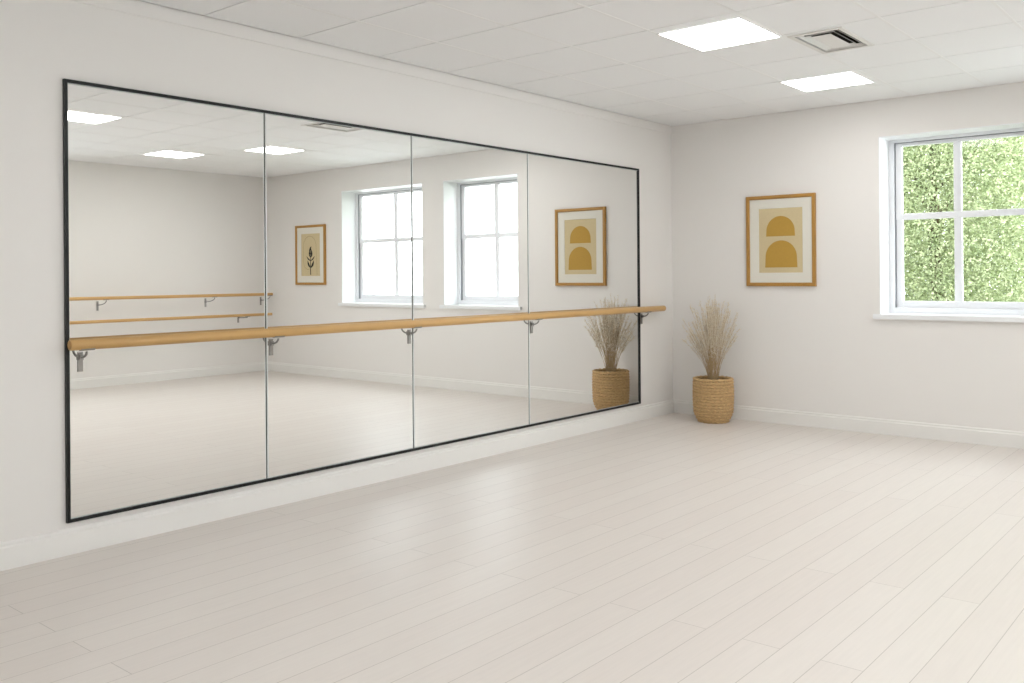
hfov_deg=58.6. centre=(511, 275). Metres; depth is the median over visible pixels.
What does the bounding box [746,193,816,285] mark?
framed print
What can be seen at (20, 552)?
baseboard
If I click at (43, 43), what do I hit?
wall
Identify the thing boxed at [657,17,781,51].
recessed light
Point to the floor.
(673, 547)
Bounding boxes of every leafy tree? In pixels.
[903,136,1023,301]
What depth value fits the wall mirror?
5.97 m
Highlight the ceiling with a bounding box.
[141,0,1023,125]
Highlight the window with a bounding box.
[873,122,1023,322]
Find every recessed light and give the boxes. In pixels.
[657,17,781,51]
[780,71,874,91]
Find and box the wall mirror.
[62,78,640,522]
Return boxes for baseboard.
[0,399,673,570]
[673,399,1023,448]
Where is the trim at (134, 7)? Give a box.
[69,0,671,133]
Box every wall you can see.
[0,0,672,542]
[671,82,1023,431]
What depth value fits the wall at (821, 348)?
8.48 m
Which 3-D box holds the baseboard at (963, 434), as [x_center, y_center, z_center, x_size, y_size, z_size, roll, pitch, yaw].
[4.454,1.346,7.226,7.240,0.137,0.018,0,0,40]
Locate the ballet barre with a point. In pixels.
(147, 340)
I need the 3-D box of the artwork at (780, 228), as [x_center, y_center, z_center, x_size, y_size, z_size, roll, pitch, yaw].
[2.587,-0.339,8.785,0.445,0.628,0.001,0,0,40]
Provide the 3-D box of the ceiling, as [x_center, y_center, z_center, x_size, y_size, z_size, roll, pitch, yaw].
[1.150,-1.620,3.333,7.240,0.122,10.200,0,0,40]
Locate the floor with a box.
[0,413,1023,682]
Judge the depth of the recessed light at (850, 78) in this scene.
7.37 m
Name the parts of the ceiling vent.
plate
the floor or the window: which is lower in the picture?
the floor
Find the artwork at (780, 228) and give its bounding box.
[759,207,802,272]
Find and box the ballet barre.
[67,305,665,371]
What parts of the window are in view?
sill, sash, sash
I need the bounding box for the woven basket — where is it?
[692,375,733,423]
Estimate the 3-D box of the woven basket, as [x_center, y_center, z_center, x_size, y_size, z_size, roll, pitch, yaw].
[1.976,1.215,8.952,0.409,0.436,0.409,0,0,40]
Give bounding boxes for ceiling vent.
[787,27,874,53]
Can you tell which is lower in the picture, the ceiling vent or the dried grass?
the dried grass

